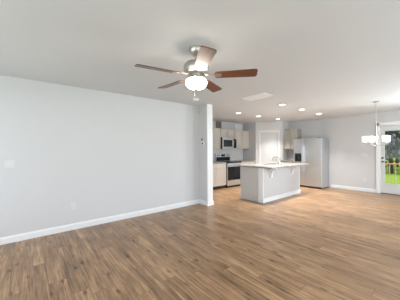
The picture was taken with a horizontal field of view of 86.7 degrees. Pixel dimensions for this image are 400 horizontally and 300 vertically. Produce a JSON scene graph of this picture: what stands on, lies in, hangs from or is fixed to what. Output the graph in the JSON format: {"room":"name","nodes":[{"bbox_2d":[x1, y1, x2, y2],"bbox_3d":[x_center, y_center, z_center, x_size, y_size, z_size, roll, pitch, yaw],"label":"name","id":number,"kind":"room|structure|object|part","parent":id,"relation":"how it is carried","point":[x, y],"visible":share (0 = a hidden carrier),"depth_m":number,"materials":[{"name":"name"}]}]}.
{"room":"living room","nodes":[
{"label":"living room","id":0,"kind":"room"},
{"bbox_2d":[0,75,198,236],"bbox_3d":[-2.128,0.135,3.738,5.290,2.440,0.150,0,0,-39],"label":"wall","id":1,"kind":"structure","parent":0,"point":[106,154],"depth_m":3.75,"materials":[{"name":"grey paint"}]},
{"bbox_2d":[4,160,14,167],"bbox_3d":[-2.785,0.204,3.104,0.116,0.114,0.009,0,0,-39],"label":"light switch","id":2,"kind":"object","parent":1,"relation":"attached to","point":[7,163],"visible":1,"depth_m":3.10,"materials":[{"name":"white plastic"}]},
{"bbox_2d":[0,199,198,244],"bbox_3d":[-2.011,1.302,3.721,5.140,0.105,0.014,0,0,-39],"label":"baseboard","id":3,"kind":"structure","parent":1,"relation":"attached to","point":[39,233],"depth_m":3.73,"materials":[{"name":"white wood"}]},
{"bbox_2d":[0,0,399,123],"bbox_3d":[1.105,-1.230,3.761,10.960,0.250,8.150,0,0,-39],"label":"ceiling","id":4,"kind":"structure","parent":0,"point":[331,58],"depth_m":2.30,"materials":[{"name":"white paint"}]},
{"bbox_2d":[135,45,257,97],"bbox_3d":[-0.073,-0.812,2.297,1.236,0.569,1.223,0,0,-39],"label":"ceiling fan","id":5,"kind":"object","parent":4,"relation":"hanging from","point":[196,69],"visible":1,"depth_m":2.20,"materials":[{"name":"brown wood"}]},
{"bbox_3d":[-0.411,-0.795,2.089,0.440,0.007,0.139,0,12,-28],"label":"blade","id":6,"kind":"part","parent":5,"relation":"part of","materials":[{"name":"brown wood"}]},
{"bbox_3d":[-0.343,-0.796,2.578,0.440,0.007,0.139,0,12,44],"label":"blade","id":7,"kind":"part","parent":5,"relation":"part of","materials":[{"name":"brown wood"}]},
{"bbox_3d":[-0.040,-0.710,2.286,0.228,0.103,0.228,0,0,-39],"label":"lamp shade","id":8,"kind":"part","parent":5,"relation":"part of","materials":[{"name":"white glass"}]},
{"bbox_3d":[0.033,-0.798,1.873,0.139,0.007,0.440,12,-2,-10],"label":"blade","id":9,"kind":"part","parent":5,"relation":"part of","materials":[{"name":"brown wood"}]},
{"bbox_3d":[0.143,-0.799,2.664,0.139,0.007,0.440,-14,-6,25],"label":"blade","id":10,"kind":"part","parent":5,"relation":"part of","materials":[{"name":"brown wood"}]},
{"bbox_3d":[0.376,-0.800,2.228,0.440,0.007,0.139,0,-12,8],"label":"blade","id":11,"kind":"part","parent":5,"relation":"part of","materials":[{"name":"brown wood"}]},
{"bbox_2d":[240,93,273,100],"bbox_3d":[1.177,-1.100,4.404,0.380,0.010,0.570,0,0,-39],"label":"ceiling vent","id":12,"kind":"object","parent":4,"relation":"in","point":[260,95],"visible":1,"depth_m":4.36,"materials":[{"name":"white metal"}]},
{"bbox_2d":[362,101,390,145],"bbox_3d":[4.065,-0.600,4.924,0.527,1.044,0.506,0,0,-39],"label":"chandelier","id":13,"kind":"object","parent":4,"relation":"hanging from","point":[385,138],"visible":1,"depth_m":4.85,"materials":[{"name":"white glass"}]},
{"bbox_3d":[3.877,-0.249,4.830,0.112,0.141,0.112,0,0,-39],"label":"lamp shade","id":14,"kind":"part","parent":13,"relation":"part of","materials":[{"name":"white glass"}]},
{"bbox_3d":[4.092,-0.251,4.691,0.112,0.141,0.112,0,0,-39],"label":"lamp shade","id":15,"kind":"part","parent":13,"relation":"part of","materials":[{"name":"white glass"}]},
{"bbox_2d":[0,186,399,299],"bbox_3d":[1.121,1.395,3.761,10.360,0.120,7.550,0,0,-39],"label":"floor","id":16,"kind":"structure","parent":0,"point":[329,243],"depth_m":2.72,"materials":[{"name":"brown wood"}]},
{"bbox_2d":[213,163,225,188],"bbox_3d":[0.385,0.902,7.415,0.915,0.875,0.595,0,0,-39],"label":"base cabinet","id":17,"kind":"object","parent":16,"relation":"on","point":[219,170],"visible":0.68,"depth_m":7.27,"materials":[{"name":"beige wood"}]},
{"bbox_3d":[0.388,0.937,7.048,0.450,0.595,0.020,0,0,-39],"label":"door","id":18,"kind":"part","parent":17,"relation":"part of","materials":[{"name":"beige wood"}]},
{"bbox_3d":[0.741,0.546,7.336,0.450,0.153,0.020,0,0,-39],"label":"drawer","id":19,"kind":"part","parent":17,"relation":"part of","materials":[{"name":"beige wood"}]},
{"bbox_3d":[0.744,0.935,7.336,0.450,0.595,0.020,0,0,-39],"label":"door","id":20,"kind":"part","parent":17,"relation":"part of","materials":[{"name":"beige wood"}]},
{"bbox_2d":[215,153,240,187],"bbox_3d":[1.077,0.730,7.899,0.760,1.210,0.706,0,0,-39],"label":"range","id":21,"kind":"object","parent":16,"relation":"on","point":[232,168],"visible":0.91,"depth_m":7.69,"materials":[{"name":"silver metal"}]},
{"bbox_3d":[1.252,1.181,7.686,0.746,0.177,0.033,0,0,-39],"label":"storage drawer","id":22,"kind":"part","parent":21,"relation":"part of","materials":[{"name":"silver metal"}]},
{"bbox_3d":[1.251,0.778,7.685,0.746,0.612,0.035,0,0,-39],"label":"oven door","id":23,"kind":"part","parent":21,"relation":"part of","materials":[{"name":"silver metal"}]},
{"bbox_2d":[241,161,254,164],"bbox_3d":[1.678,0.894,8.461,0.874,0.875,0.595,0,0,-39],"label":"base cabinet","id":24,"kind":"object","parent":16,"relation":"on","point":[252,162],"visible":0.08,"depth_m":8.21,"materials":[{"name":"beige wood"}]},
{"bbox_2d":[231,160,254,161],"bbox_3d":[1.676,0.437,8.462,0.876,0.038,0.626,0,0,-39],"label":"countertop","id":25,"kind":"structure","parent":24,"relation":"on","point":[231,160],"depth_m":8.42,"materials":[{"name":"beige stone"}]},
{"bbox_2d":[240,167,257,201],"bbox_3d":[2.053,0.892,6.271,1.910,0.875,0.603,0,0,-39],"label":"base cabinet","id":26,"kind":"object","parent":16,"relation":"on","point":[248,175],"visible":0.38,"depth_m":5.66,"materials":[{"name":"beige wood"}]},
{"bbox_2d":[238,162,308,168],"bbox_3d":[2.168,0.434,6.117,1.978,0.038,1.060,0,0,-39],"label":"countertop","id":27,"kind":"structure","parent":26,"relation":"on","point":[275,165],"depth_m":5.75,"materials":[{"name":"white stone"}]},
{"bbox_2d":[294,137,328,188],"bbox_3d":[3.968,0.444,7.617,0.704,1.747,0.950,0,0,-39],"label":"refrigerator","id":28,"kind":"object","parent":16,"relation":"on","point":[314,152],"visible":0.98,"depth_m":7.33,"materials":[{"name":"grey paint"}]},
{"bbox_3d":[3.583,0.426,7.684,0.071,1.658,0.358,0,0,-39],"label":"freezer door","id":29,"kind":"part","parent":28,"relation":"part of","materials":[{"name":"silver metal"}]},
{"bbox_3d":[3.883,0.424,7.313,0.071,1.658,0.578,0,0,-39],"label":"fridge door","id":30,"kind":"part","parent":28,"relation":"part of","materials":[{"name":"silver metal"}]},
{"bbox_2d":[199,104,206,204],"bbox_3d":[-0.447,0.125,5.969,0.159,2.440,2.155,0,0,-39],"label":"wall","id":31,"kind":"structure","parent":0,"point":[203,114],"depth_m":5.21,"materials":[{"name":"grey paint"}]},
{"bbox_2d":[206,104,213,205],"bbox_3d":[0.240,0.120,5.132,0.197,2.440,0.050,0,0,-39],"label":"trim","id":32,"kind":"structure","parent":31,"relation":"attached to","point":[210,201],"depth_m":5.12,"materials":[{"name":"white paint"}]},
{"bbox_2d":[212,120,242,160],"bbox_3d":[0.842,0.117,8.300,4.775,2.440,0.150,0,0,-39],"label":"wall","id":33,"kind":"structure","parent":0,"point":[224,125],"depth_m":8.41,"materials":[{"name":"grey paint"}]},
{"bbox_2d":[213,128,220,148],"bbox_3d":[0.284,-0.407,7.530,0.915,0.755,0.350,0,0,-39],"label":"upper cabinet","id":34,"kind":"object","parent":33,"relation":"attached to","point":[216,131],"visible":0.34,"depth_m":7.56,"materials":[{"name":"beige wood"}]},
{"bbox_2d":[216,121,220,128],"bbox_3d":[0.709,-0.942,8.094,0.290,0.300,0.012,0,0,-39],"label":"air vent","id":35,"kind":"object","parent":33,"relation":"in","point":[218,123],"visible":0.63,"depth_m":8.09,"materials":[{"name":"beige metal"}]},
{"bbox_2d":[220,129,234,137],"bbox_3d":[0.938,-0.621,8.060,0.760,0.305,0.350,0,0,-39],"label":"upper cabinet","id":36,"kind":"object","parent":33,"relation":"attached to","point":[229,133],"visible":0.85,"depth_m":7.91,"materials":[{"name":"beige wood"}]},
{"bbox_3d":[0.894,-0.621,7.812,0.368,0.293,0.020,0,0,-39],"label":"door","id":37,"kind":"part","parent":36,"relation":"part of","materials":[{"name":"beige wood"}]},
{"bbox_2d":[221,137,236,148],"bbox_3d":[0.983,-0.249,8.007,0.758,0.430,0.477,0,0,-39],"label":"microwave","id":38,"kind":"object","parent":36,"relation":"attached to","point":[226,142],"visible":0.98,"depth_m":7.81,"materials":[{"name":"silver metal"}]},
{"bbox_3d":[1.031,-0.244,7.812,0.564,0.330,0.030,0,0,-39],"label":"door","id":39,"kind":"part","parent":38,"relation":"part of","materials":[{"name":"silver metal"}]},
{"bbox_3d":[1.189,-0.623,8.051,0.368,0.293,0.020,0,0,-39],"label":"door","id":40,"kind":"part","parent":36,"relation":"part of","materials":[{"name":"beige wood"}]},
{"bbox_2d":[213,149,242,160],"bbox_3d":[0.822,0.197,8.182,2.565,0.450,0.008,0,0,-39],"label":"backsplash","id":41,"kind":"structure","parent":33,"relation":"attached to","point":[235,154],"depth_m":8.57,"materials":[{"name":"white tile"}]},
{"bbox_2d":[235,124,241,129],"bbox_3d":[1.607,-0.928,8.820,0.480,0.260,0.012,0,0,-39],"label":"air vent","id":42,"kind":"object","parent":33,"relation":"in","point":[237,127],"visible":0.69,"depth_m":8.82,"materials":[{"name":"white metal"}]},
{"bbox_2d":[235,130,248,148],"bbox_3d":[1.577,-0.408,8.576,0.874,0.740,0.350,0,0,-39],"label":"upper cabinet","id":43,"kind":"object","parent":33,"relation":"attached to","point":[242,141],"visible":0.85,"depth_m":8.44,"materials":[{"name":"beige wood"}]},
{"bbox_3d":[1.511,-0.407,8.310,0.425,0.728,0.020,0,0,-39],"label":"door","id":44,"kind":"part","parent":43,"relation":"part of","materials":[{"name":"beige wood"}]},
{"bbox_3d":[1.851,-0.409,8.585,0.425,0.728,0.020,0,0,-39],"label":"door","id":45,"kind":"part","parent":43,"relation":"part of","materials":[{"name":"beige wood"}]},
{"bbox_2d":[243,122,255,163],"bbox_3d":[2.062,0.109,8.766,0.100,2.440,0.660,0,0,-39],"label":"wall","id":46,"kind":"structure","parent":0,"point":[248,154],"depth_m":8.64,"materials":[{"name":"grey paint"}]},
{"bbox_2d":[256,122,282,163],"bbox_3d":[2.753,0.105,8.473,1.040,2.440,0.100,0,0,6],"label":"wall","id":47,"kind":"structure","parent":0,"point":[259,125],"depth_m":8.43,"materials":[{"name":"grey paint"}]},
{"bbox_2d":[259,130,279,163],"bbox_3d":[2.751,0.272,8.448,0.810,2.105,0.151,0,0,6],"label":"door","id":48,"kind":"structure","parent":47,"relation":"in","point":[269,140],"depth_m":8.44,"materials":[{"name":"white paint"}]},
{"bbox_2d":[263,166,298,197],"bbox_3d":[2.285,0.891,5.984,1.898,0.874,0.130,0,0,-39],"label":"wall","id":49,"kind":"structure","parent":0,"point":[282,181],"depth_m":5.85,"materials":[{"name":"grey paint"}]},
{"bbox_2d":[269,169,276,177],"bbox_3d":[1.897,0.596,5.467,0.090,0.280,0.185,0,0,-39],"label":"corbel","id":50,"kind":"object","parent":49,"relation":"attached to","point":[271,171],"visible":0.74,"depth_m":5.50,"materials":[{"name":"white wood"}]},
{"bbox_2d":[258,166,300,202],"bbox_3d":[2.293,0.891,5.974,1.958,0.874,0.159,0,0,-39],"label":"trim","id":51,"kind":"structure","parent":49,"relation":"attached to","point":[261,199],"depth_m":5.42,"materials":[{"name":"white wood"}]},
{"bbox_2d":[283,122,288,159],"bbox_3d":[3.412,0.101,8.552,0.460,2.440,0.100,0,0,-39],"label":"wall","id":52,"kind":"structure","parent":0,"point":[285,124],"depth_m":8.50,"materials":[{"name":"grey paint"}]},
{"bbox_2d":[289,110,399,188],"bbox_3d":[5.083,0.090,6.971,0.150,2.440,7.550,0,0,-39],"label":"wall","id":53,"kind":"structure","parent":0,"point":[347,166],"depth_m":7.02,"materials":[{"name":"grey paint"}]},
{"bbox_2d":[284,129,301,148],"bbox_3d":[3.653,-0.426,8.338,0.350,0.750,0.530,0,0,-39],"label":"upper cabinet","id":54,"kind":"object","parent":53,"relation":"attached to","point":[289,135],"visible":0.88,"depth_m":8.23,"materials":[{"name":"beige wood"}]},
{"bbox_3d":[3.441,-0.424,8.337,0.020,0.738,0.253,0,0,-39],"label":"door","id":55,"kind":"part","parent":54,"relation":"part of","materials":[{"name":"beige wood"}]},
{"bbox_3d":[3.608,-0.425,8.131,0.020,0.738,0.253,0,0,-39],"label":"door","id":56,"kind":"part","parent":54,"relation":"part of","materials":[{"name":"beige wood"}]},
{"bbox_2d":[331,184,375,192],"bbox_3d":[4.993,1.259,6.960,0.014,0.105,1.245,0,0,-39],"label":"baseboard","id":57,"kind":"structure","parent":53,"relation":"attached to","point":[332,186],"depth_m":6.90,"materials":[{"name":"white wood"}]},
{"bbox_2d":[376,121,399,195],"bbox_3d":[5.783,0.236,6.084,0.174,2.141,1.116,0,0,-39],"label":"door","id":58,"kind":"structure","parent":53,"relation":"in","point":[382,187],"depth_m":6.38,"materials":[{"name":"white paint"}]},
{"label":"outside","id":59,"kind":"structure","parent":0,"visible":0},
{"bbox_2d":[385,157,399,184],"bbox_3d":[11.674,1.670,9.432,150.000,0.200,120.000,0,0,-39],"label":"ground","id":60,"kind":"structure","parent":59,"point":[392,175],"depth_m":13.05,"materials":[{"name":"green plant"}]},
{"bbox_2d":[385,131,399,172],"bbox_3d":[12.815,-1.976,14.220,3.098,7.084,2.953,0,0,-43],"label":"tree","id":61,"kind":"object","parent":60,"relation":"on","point":[390,148],"visible":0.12,"depth_m":14.05,"materials":[{"name":"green plant"}]},
{"bbox_2d":[385,130,399,166],"bbox_3d":[17.776,-1.723,19.116,3.057,6.515,2.978,0,0,28],"label":"tree","id":62,"kind":"object","parent":60,"relation":"on","point":[395,134],"visible":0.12,"depth_m":19.01,"materials":[{"name":"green plant"}]},
{"bbox_3d":[6.367,1.483,6.556,1.272,0.240,3.000,0,0,-39],"label":"deck","id":63,"kind":"object","parent":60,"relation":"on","visible":0},
{"bbox_2d":[385,163,399,183],"bbox_3d":[6.802,0.907,6.911,0.140,0.905,3.000,0,0,-39],"label":"deck railing","id":64,"kind":"object","parent":63,"relation":"on","point":[389,164],"visible":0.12,"depth_m":7.17,"materials":[{"name":"brown wood"}]}
]}

